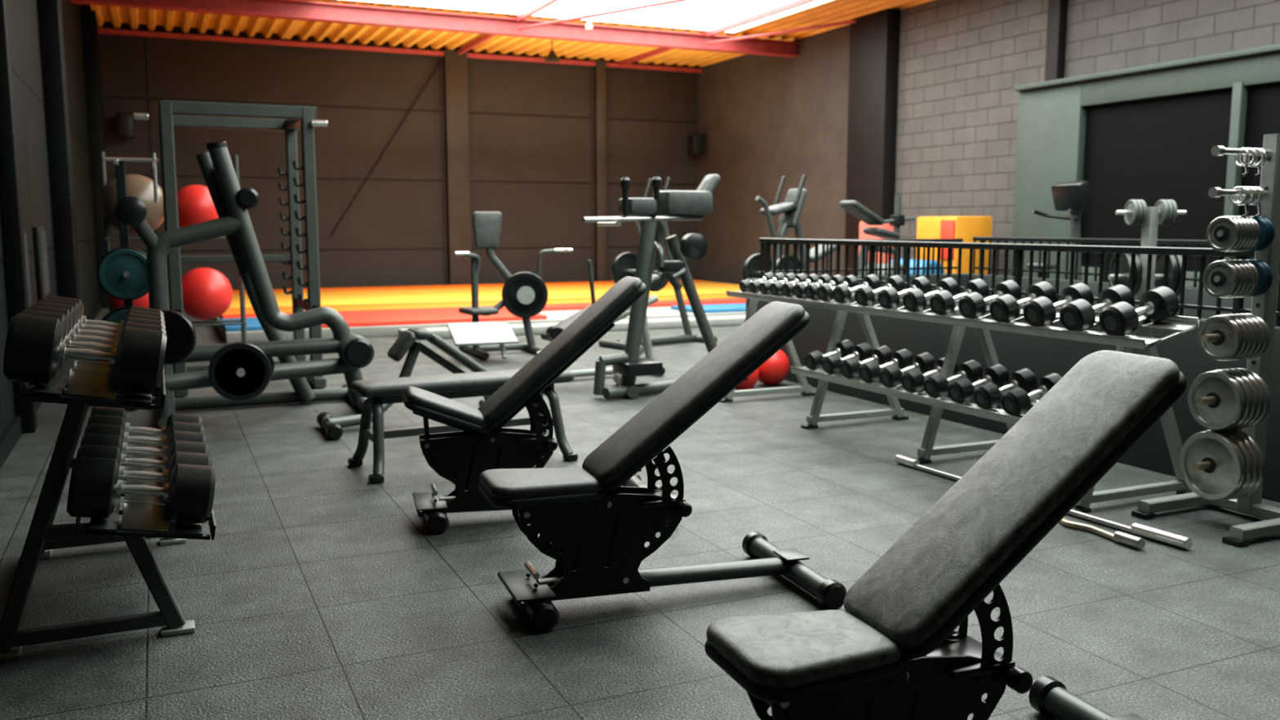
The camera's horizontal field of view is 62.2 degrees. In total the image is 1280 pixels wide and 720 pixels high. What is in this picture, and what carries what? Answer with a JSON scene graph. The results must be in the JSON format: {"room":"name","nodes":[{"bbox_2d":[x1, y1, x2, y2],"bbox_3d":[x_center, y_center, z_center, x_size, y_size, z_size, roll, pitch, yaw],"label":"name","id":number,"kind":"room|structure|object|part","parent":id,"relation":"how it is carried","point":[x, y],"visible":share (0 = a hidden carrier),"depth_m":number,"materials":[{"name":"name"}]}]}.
{"room":"gym","nodes":[
{"label":"gym","id":0,"kind":"room"},
{"bbox_2d":[0,0,98,435],"bbox_3d":[-4.377,-2.074,7.143,0.200,5.000,23.000,-3,8,-24],"label":"wall","id":1,"kind":"structure","parent":0,"point":[23,22],"depth_m":9.01,"materials":[{"name":"brown paint"}]},
{"bbox_2d":[22,226,49,307],"bbox_3d":[-4.428,-0.689,7.740,0.041,0.550,1.900,-3,8,-24],"label":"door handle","id":2,"kind":"object","parent":1,"relation":"in","point":[40,244],"visible":0.57,"depth_m":8.16,"materials":[{"name":"grey metal"}]},
{"bbox_2d":[0,300,102,469],"bbox_3d":[-4.272,0.290,7.494,0.030,0.120,22.900,-3,8,-24],"label":"baseboard","id":3,"kind":"structure","parent":1,"relation":"attached to","point":[12,433],"depth_m":6.24,"materials":[{"name":"paint"}]},
{"bbox_2d":[0,0,111,433],"bbox_3d":[-6.224,-2.455,11.688,0.200,4.500,11.775,-3,8,-24],"label":"pillar","id":4,"kind":"structure","parent":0,"point":[50,11],"depth_m":9.63,"materials":[{"name":"metal"}]},
{"bbox_2d":[97,22,698,289],"bbox_3d":[-3.955,-3.717,19.967,11.650,5.000,0.200,-3,8,-24],"label":"wall","id":5,"kind":"structure","parent":0,"point":[530,122],"depth_m":19.67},
{"bbox_2d":[115,112,134,138],"bbox_3d":[-8.492,-3.858,17.525,0.260,0.400,0.430,-3,8,-24],"label":"wall speaker","id":6,"kind":"object","parent":5,"relation":"attached to","point":[125,122],"visible":0.94,"depth_m":17.34},
{"bbox_2d":[330,60,441,235],"bbox_3d":[-4.640,-3.903,19.452,2.120,3.213,0.024,-3,8,-24],"label":"brace","id":7,"kind":"object","parent":5,"relation":"attached to","point":[441,60],"depth_m":19.44,"materials":[{"name":"brown metal"}]},
{"bbox_2d":[349,0,506,13],"bbox_3d":[0.837,-5.251,9.120,11.850,0.100,23.600,-3,8,-24],"label":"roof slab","id":8,"kind":"structure","parent":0,"point":[349,0],"depth_m":19.50,"materials":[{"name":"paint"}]},
{"bbox_2d":[70,0,799,57],"bbox_3d":[0.569,-4.315,9.837,11.250,0.240,14.500,-3,8,-24],"label":"roof beam","id":9,"kind":"structure","parent":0,"point":[296,10],"depth_m":16.07,"materials":[{"name":"red metal"}]},
{"bbox_2d":[97,0,856,73],"bbox_3d":[0.860,-4.293,9.253,11.250,0.215,22.900,-3,8,-24],"label":"ceiling beams","id":10,"kind":"structure","parent":0,"point":[626,64],"depth_m":17.91,"materials":[{"name":"red metal"}]},
{"bbox_2d":[80,0,933,67],"bbox_3d":[0.862,-4.461,9.288,11.550,0.090,23.100,-3,8,-24],"label":"ceiling","id":11,"kind":"structure","parent":0,"point":[833,11],"depth_m":17.84,"materials":[{"name":"orange metal"}]},
{"bbox_2d":[543,39,560,62],"bbox_3d":[-1.492,-5.307,18.011,0.280,0.450,0.280,-3,8,-24],"label":"pendant lamp","id":12,"kind":"object","parent":11,"relation":"hanging from","point":[552,56],"visible":0.94,"depth_m":17.96,"materials":[{"name":"black metal"}]},
{"bbox_3d":[-1.492,-5.168,18.029,0.280,0.170,0.280,-3,8,-24],"label":"lamp shade","id":13,"kind":"part","parent":12,"relation":"part of","materials":[{"name":"black metal"}]},
{"bbox_2d":[578,8,595,30],"bbox_3d":[-0.765,-5.116,15.932,0.300,0.300,0.120,-3,8,-24],"label":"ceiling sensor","id":14,"kind":"object","parent":11,"relation":"attached to","point":[588,26],"visible":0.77,"depth_m":15.90,"materials":[{"name":"white plastic"}]},
{"bbox_2d":[351,0,831,32],"bbox_3d":[1.399,-4.558,10.158,6.850,0.030,14.200,-3,8,-24],"label":"skylight panel","id":15,"kind":"object","parent":11,"relation":"attached to","point":[701,15],"visible":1,"depth_m":15.97,"materials":[{"name":"white glass"}]},
{"bbox_2d":[440,48,606,284],"bbox_3d":[-2.190,-3.593,20.569,3.255,4.500,0.200,-3,8,-24],"label":"pillars","id":16,"kind":"structure","parent":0,"point":[454,77],"depth_m":20.04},
{"bbox_2d":[0,307,1279,719],"bbox_3d":[0.837,0.105,9.806,11.650,0.100,23.400,-3,8,-24],"label":"floor","id":17,"kind":"structure","parent":0,"point":[321,591],"depth_m":3.85,"materials":[{"name":"rubber"}]},
{"bbox_2d":[0,357,216,661],"bbox_3d":[-1.871,0.395,3.700,0.663,0.877,1.300,-3,8,-24],"label":"dumbbell rack","id":18,"kind":"object","parent":17,"relation":"on","point":[87,384],"visible":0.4,"depth_m":3.22,"materials":[{"name":"grey metal"}]},
{"bbox_2d":[3,295,167,394],"bbox_3d":[-1.846,-0.074,3.605,0.433,0.259,1.211,-3,8,-24],"label":"dumbbells","id":19,"kind":"object","parent":18,"relation":"in","point":[41,338],"visible":1,"depth_m":3.13,"materials":[{"name":"rubber"}]},
{"bbox_2d":[66,406,215,523],"bbox_3d":[-1.733,0.341,3.711,0.416,0.241,1.198,-3,8,-24],"label":"dumbbells","id":20,"kind":"object","parent":18,"relation":"in","point":[98,473],"visible":1,"depth_m":3.32,"materials":[{"name":"rubber"}]},
{"bbox_2d":[96,152,158,410],"bbox_3d":[-3.657,-0.569,7.567,0.450,1.795,0.450,3,8,20],"label":"tree","id":21,"kind":"object","parent":17,"relation":"on","point":[122,272],"visible":0.52,"depth_m":7.47,"materials":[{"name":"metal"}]},
{"bbox_2d":[99,151,247,342],"bbox_3d":[-4.690,-1.074,10.725,1.270,1.995,0.600,-3,8,-24],"label":"storage rack","id":22,"kind":"object","parent":17,"relation":"on","point":[103,166],"visible":0.42,"depth_m":10.83,"materials":[{"name":"grey metal"}]},
{"bbox_2d":[106,292,149,309],"bbox_3d":[-5.036,-0.665,10.620,0.540,0.540,0.540,-3,8,-24],"label":"exercise ball","id":23,"kind":"object","parent":22,"relation":"on","point":[144,302],"visible":0.11,"depth_m":10.41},
{"bbox_2d":[100,173,164,235],"bbox_3d":[-5.009,-1.539,10.520,0.600,0.600,0.600,-3,8,-24],"label":"exercise ball","id":24,"kind":"object","parent":22,"relation":"on","point":[140,187],"visible":0.67,"depth_m":10.34,"materials":[{"name":"beige rubber"}]},
{"bbox_2d":[177,184,218,226],"bbox_3d":[-4.490,-1.529,10.759,0.490,0.490,0.490,-3,8,-24],"label":"exercise ball","id":25,"kind":"object","parent":22,"relation":"on","point":[195,203],"visible":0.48,"depth_m":10.57,"materials":[{"name":"red rubber"}]},
{"bbox_2d":[182,267,232,319],"bbox_3d":[-4.462,-0.678,10.880,0.540,0.540,0.540,-3,8,-24],"label":"exercise ball","id":26,"kind":"object","parent":22,"relation":"on","point":[207,293],"visible":0.96,"depth_m":10.70,"materials":[{"name":"red rubber"}]},
{"bbox_2d":[133,99,327,396],"bbox_3d":[-3.309,-0.921,8.664,1.370,2.195,1.400,-3,8,-24],"label":"power rack","id":27,"kind":"object","parent":17,"relation":"on","point":[171,113],"visible":0.92,"depth_m":8.37,"materials":[{"name":"grey metal"}]},
{"bbox_2d":[115,141,374,429],"bbox_3d":[-2.661,-0.540,7.197,1.548,1.832,1.074,-3,8,-24],"label":"machine","id":28,"kind":"object","parent":17,"relation":"on","point":[239,372],"visible":0.95,"depth_m":7.03,"materials":[{"name":"grey paint"}]},
{"bbox_2d":[316,328,490,439],"bbox_3d":[-1.502,0.107,6.954,1.334,0.611,0.504,-6,9,-38],"label":"bench","id":29,"kind":"object","parent":17,"relation":"on","point":[406,341],"visible":0.77,"depth_m":7.00,"materials":[{"name":"metal"}]},
{"bbox_2d":[347,368,577,484],"bbox_3d":[-0.949,0.321,5.806,1.200,0.488,0.510,-4,8,-28],"label":"bench","id":30,"kind":"object","parent":17,"relation":"on","point":[378,392],"visible":0.75,"depth_m":5.65,"materials":[{"name":"metal"}]},
{"bbox_2d":[212,279,746,343],"bbox_3d":[-1.758,-0.933,16.845,9.400,0.171,7.300,-3,8,-24],"label":"floor mat","id":31,"kind":"object","parent":17,"relation":"on","point":[367,311],"visible":0.3,"depth_m":15.09,"materials":[{"name":"multicoloured rubber"}]},
{"bbox_2d":[447,211,572,359],"bbox_3d":[-1.311,-0.754,10.508,1.342,1.416,1.059,-3,8,-24],"label":"machine","id":32,"kind":"object","parent":17,"relation":"on","point":[524,295],"visible":1,"depth_m":10.44,"materials":[{"name":"grey paint"}]},
{"bbox_3d":[-1.316,-0.664,10.660,1.062,1.199,0.800,-3,8,-24],"label":"frame","id":33,"kind":"part","parent":32,"relation":"part of","materials":[{"name":"grey paint"}]},
{"bbox_3d":[-1.146,-0.648,10.567,0.460,0.460,0.110,-1,7,-8],"label":"weight plate","id":34,"kind":"part","parent":32,"relation":"part of","materials":[{"name":"black plastic"}]},
{"bbox_2d":[402,275,670,533],"bbox_3d":[-0.466,0.171,4.702,1.140,1.063,0.660,-2,8,-15],"label":"bench","id":35,"kind":"object","parent":17,"relation":"on","point":[459,457],"visible":0.94,"depth_m":4.61,"materials":[{"name":"black leather"}]},
{"bbox_3d":[-0.918,0.624,4.634,0.130,0.028,0.340,-2,8,-15],"label":"foot plate","id":36,"kind":"part","parent":35,"relation":"part of","materials":[{"name":"black metal"}]},
{"bbox_3d":[-0.824,0.290,4.617,0.317,0.193,0.180,-2,8,-15],"label":"seat frame","id":37,"kind":"part","parent":35,"relation":"part of","materials":[{"name":"black metal"}]},
{"bbox_3d":[-0.405,0.079,4.707,0.596,0.518,0.200,-2,8,-15],"label":"frame","id":38,"kind":"part","parent":35,"relation":"part of","materials":[{"name":"black metal"}]},
{"bbox_2d":[398,315,746,339],"bbox_3d":[-0.263,-0.433,13.220,5.400,0.100,0.400,-3,8,-24],"label":"curb","id":39,"kind":"object","parent":17,"relation":"on","point":[443,332],"visible":0.26,"depth_m":13.21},
{"bbox_2d":[535,259,665,377],"bbox_3d":[-0.361,-0.347,8.976,1.196,0.996,0.459,-4,8,-27],"label":"bench","id":40,"kind":"object","parent":17,"relation":"on","point":[552,332],"visible":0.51,"depth_m":8.97,"materials":[{"name":"metal"}]},
{"bbox_3d":[-0.401,-0.589,8.930,0.086,0.504,0.036,-3,8,-24],"label":"stem","id":41,"kind":"part","parent":40,"relation":"part of","materials":[{"name":"grey paint"}]},
{"bbox_3d":[-0.356,-0.202,9.002,1.183,0.673,0.084,-4,8,-30],"label":"frame","id":42,"kind":"part","parent":40,"relation":"part of","materials":[{"name":"silver metal"}]},
{"bbox_2d":[582,173,720,399],"bbox_3d":[0.087,-0.606,8.293,1.385,1.685,0.773,-3,8,-24],"label":"station","id":43,"kind":"object","parent":17,"relation":"on","point":[665,205],"visible":0.99,"depth_m":8.02,"materials":[{"name":"grey paint"}]},
{"bbox_2d":[598,177,717,350],"bbox_3d":[0.192,-1.046,11.368,1.201,1.786,0.640,-6,9,-39],"label":"machine","id":44,"kind":"object","parent":17,"relation":"on","point":[624,264],"visible":0.26,"depth_m":11.36,"materials":[{"name":"grey paint"}]},
{"bbox_2d":[478,301,847,631],"bbox_3d":[0.045,0.326,3.652,1.175,1.022,0.660,-3,8,-19],"label":"bench","id":45,"kind":"object","parent":17,"relation":"on","point":[597,528],"visible":1,"depth_m":3.58,"materials":[{"name":"black leather"}]},
{"bbox_3d":[-0.381,0.762,3.556,0.130,0.028,0.340,-3,8,-19],"label":"foot plate","id":46,"kind":"part","parent":45,"relation":"part of","materials":[{"name":"black metal"}]},
{"bbox_3d":[-0.171,0.611,3.611,0.114,0.340,0.075,-3,8,-19],"label":"post","id":47,"kind":"part","parent":45,"relation":"part of","materials":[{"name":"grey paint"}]},
{"bbox_3d":[0.133,0.228,3.671,0.623,0.483,0.200,-3,8,-19],"label":"frame","id":48,"kind":"part","parent":45,"relation":"part of","materials":[{"name":"black metal"}]},
{"bbox_2d":[735,368,759,390],"bbox_3d":[0.809,0.057,8.459,0.280,0.338,0.280,-3,8,-24],"label":"medicine ball","id":49,"kind":"object","parent":17,"relation":"on","point":[751,380],"visible":0.1,"depth_m":8.37,"materials":[{"name":"red rubber"}]},
{"bbox_2d":[757,349,789,385],"bbox_3d":[1.062,0.048,8.629,0.310,0.310,0.310,-3,8,-24],"label":"medicine ball","id":50,"kind":"object","parent":17,"relation":"on","point":[775,369],"visible":0.59,"depth_m":8.51,"materials":[{"name":"red rubber"}]},
{"bbox_2d":[742,174,836,280],"bbox_3d":[1.539,-0.977,10.826,1.201,1.786,0.640,-5,9,-34],"label":"machine","id":51,"kind":"object","parent":17,"relation":"on","point":[790,211],"visible":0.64,"depth_m":10.68,"materials":[{"name":"grey paint"}]},
{"bbox_3d":[1.539,-0.871,10.840,1.201,1.572,0.600,-5,9,-34],"label":"frame","id":52,"kind":"part","parent":51,"relation":"part of","materials":[{"name":"grey paint"}]},
{"bbox_2d":[839,195,915,275],"bbox_3d":[2.594,-1.004,11.691,1.092,1.620,0.600,-4,8,-29],"label":"machine","id":53,"kind":"object","parent":17,"relation":"on","point":[854,207],"visible":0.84,"depth_m":11.57,"materials":[{"name":"grey paint"}]},
{"bbox_2d":[864,258,945,275],"bbox_3d":[3.122,-0.777,12.731,1.300,0.847,0.700,-3,8,-24],"label":"mat","id":54,"kind":"object","parent":17,"relation":"on","point":[911,272],"visible":0.08,"depth_m":12.46,"materials":[{"name":"grey paint"}]},
{"bbox_2d":[858,216,991,274],"bbox_3d":[3.785,-1.200,14.087,1.385,1.400,1.100,-3,8,-24],"label":"blocks","id":55,"kind":"object","parent":17,"relation":"on","point":[966,228],"visible":0.25,"depth_m":13.79},
{"bbox_2d":[704,350,1186,719],"bbox_3d":[0.708,0.505,2.312,1.146,1.007,0.660,-3,8,-21],"label":"bench","id":56,"kind":"object","parent":17,"relation":"on","point":[895,651],"visible":1,"depth_m":2.23,"materials":[{"name":"black leather"}]},
{"bbox_3d":[0.480,0.784,2.260,0.114,0.340,0.075,-3,8,-21],"label":"post","id":57,"kind":"part","parent":56,"relation":"part of","materials":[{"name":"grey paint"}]},
{"bbox_2d":[720,290,1199,512],"bbox_3d":[1.659,0.045,6.366,0.837,0.892,3.680,-3,8,-24],"label":"dumbbell rack","id":58,"kind":"object","parent":17,"relation":"on","point":[1145,340],"visible":0.5,"depth_m":5.82,"materials":[{"name":"silver metal"}]},
{"bbox_2d":[804,339,1062,416],"bbox_3d":[1.565,0.069,5.951,0.344,0.197,1.851,-3,8,-24],"label":"dumbbells","id":59,"kind":"object","parent":58,"relation":"in","point":[919,372],"visible":0.94,"depth_m":5.71,"materials":[{"name":"rubber"}]},
{"bbox_2d":[739,271,1179,336],"bbox_3d":[1.556,-0.407,6.252,0.378,0.224,3.452,-3,8,-24],"label":"dumbbells","id":60,"kind":"object","parent":58,"relation":"in","point":[1117,316],"visible":1,"depth_m":5.51,"materials":[{"name":"rubber"}]},
{"bbox_2d":[895,453,1192,550],"bbox_3d":[1.805,0.639,5.031,0.056,0.049,1.753,-4,8,-26],"label":"barbell","id":61,"kind":"object","parent":17,"relation":"on","point":[1160,535],"visible":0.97,"depth_m":4.51,"materials":[{"name":"metal"}]},
{"bbox_2d":[1026,181,1093,279],"bbox_3d":[4.030,-0.833,10.039,0.815,1.691,0.500,-3,8,-24],"label":"exercise bike","id":62,"kind":"object","parent":17,"relation":"on","point":[1073,197],"visible":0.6,"depth_m":9.93,"materials":[{"name":"grey paint"}]},
{"bbox_3d":[4.051,-0.714,10.064,0.770,1.450,0.500,-3,8,-24],"label":"frame","id":63,"kind":"part","parent":62,"relation":"part of","materials":[{"name":"grey paint"}]},
{"bbox_2d":[1059,516,1145,549],"bbox_3d":[1.851,0.690,4.638,0.075,0.048,0.830,-3,8,-24],"label":"bar","id":64,"kind":"object","parent":17,"relation":"on","point":[1121,537],"visible":0.56,"depth_m":4.37,"materials":[{"name":"metal"}]},
{"bbox_2d":[1107,199,1186,308],"bbox_3d":[3.573,-0.397,7.506,0.511,1.460,0.474,3,8,20],"label":"plate stand","id":65,"kind":"object","parent":17,"relation":"on","point":[1135,212],"visible":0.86,"depth_m":7.40,"materials":[{"name":"silver metal"}]},
{"bbox_2d":[1131,133,1279,547],"bbox_3d":[2.572,-0.118,4.543,0.560,1.680,0.530,-3,8,-24],"label":"plate rack","id":66,"kind":"object","parent":17,"relation":"on","point":[1223,464],"visible":1,"depth_m":4.52,"materials":[{"name":"silver metal"}]},
{"bbox_2d":[697,24,850,284],"bbox_3d":[2.457,-3.682,19.693,0.200,5.000,5.600,-3,8,-24],"label":"wall","id":67,"kind":"structure","parent":0,"point":[762,120],"depth_m":19.51,"materials":[{"name":"brown paint"}]},
{"bbox_2d":[688,134,703,155],"bbox_3d":[1.111,-4.398,21.737,0.260,0.400,0.430,-3,8,-24],"label":"wall speaker","id":68,"kind":"object","parent":67,"relation":"attached to","point":[695,142],"visible":1,"depth_m":21.55},
{"bbox_2d":[693,135,703,153],"bbox_3d":[1.196,-4.374,21.552,0.220,0.360,0.020,-3,8,-24],"label":"grille","id":69,"kind":"object","parent":68,"relation":"attached to","point":[698,140],"depth_m":21.54,"materials":[{"name":"black metal"}]},
{"bbox_2d":[844,0,1068,275],"bbox_3d":[4.301,-2.901,15.170,0.250,4.500,4.225,-3,8,-24],"label":"pillar","id":70,"kind":"structure","parent":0,"point":[874,37],"depth_m":16.29,"materials":[{"name":"brown paint"}]},
{"bbox_2d":[746,273,1279,502],"bbox_3d":[3.986,0.151,5.828,2.520,0.820,9.200,-3,8,-24],"label":"wall","id":71,"kind":"structure","parent":0,"point":[1043,356],"depth_m":6.60,"materials":[{"name":"paint"}]},
{"bbox_2d":[762,238,963,276],"bbox_3d":[2.101,-0.948,9.840,2.226,0.340,0.055,-3,8,-24],"label":"stair railing","id":72,"kind":"object","parent":71,"relation":"on","point":[923,268],"visible":0.5,"depth_m":9.92,"materials":[{"name":"black metal"}]},
{"bbox_2d":[759,237,1279,326],"bbox_3d":[2.915,-0.368,5.238,0.055,0.360,8.976,-3,8,-24],"label":"stair railing","id":73,"kind":"object","parent":71,"relation":"on","point":[1237,303],"visible":0.64,"depth_m":6.51,"materials":[{"name":"black metal"}]},
{"bbox_2d":[972,236,1249,287],"bbox_3d":[5.082,-0.493,6.213,0.055,0.360,8.976,-3,8,-24],"label":"stair railing","id":74,"kind":"object","parent":71,"relation":"on","point":[1107,242],"visible":0.53,"depth_m":9.12,"materials":[{"name":"black metal"}]},
{"bbox_2d":[894,0,1279,275],"bbox_3d":[7.207,-2.351,9.305,0.200,5.000,17.400,-3,8,-24],"label":"wall","id":75,"kind":"structure","parent":0,"point":[961,62],"depth_m":14.35,"materials":[{"name":"grey brick"}]},
{"bbox_2d":[1010,43,1279,291],"bbox_3d":[7.272,-1.273,8.366,0.615,3.000,11.400,-3,8,-24],"label":"door frame","id":76,"kind":"structure","parent":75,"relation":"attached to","point":[1051,117],"depth_m":12.52,"materials":[{"name":"grey metal"}]},
{"bbox_2d":[1080,81,1279,271],"bbox_3d":[7.333,-1.455,7.817,0.155,1.900,10.400,-3,8,-24],"label":"doorway","id":77,"kind":"structure","parent":76,"relation":"attached to","point":[1149,150],"depth_m":11.38,"materials":[{"name":"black glass"}]},
{"bbox_3d":[6.812,-1.593,8.889,0.100,1.900,4.100,-3,8,-24],"label":"mullion","id":78,"kind":"part","parent":77,"relation":"part of","materials":[{"name":"grey metal"}]}
]}

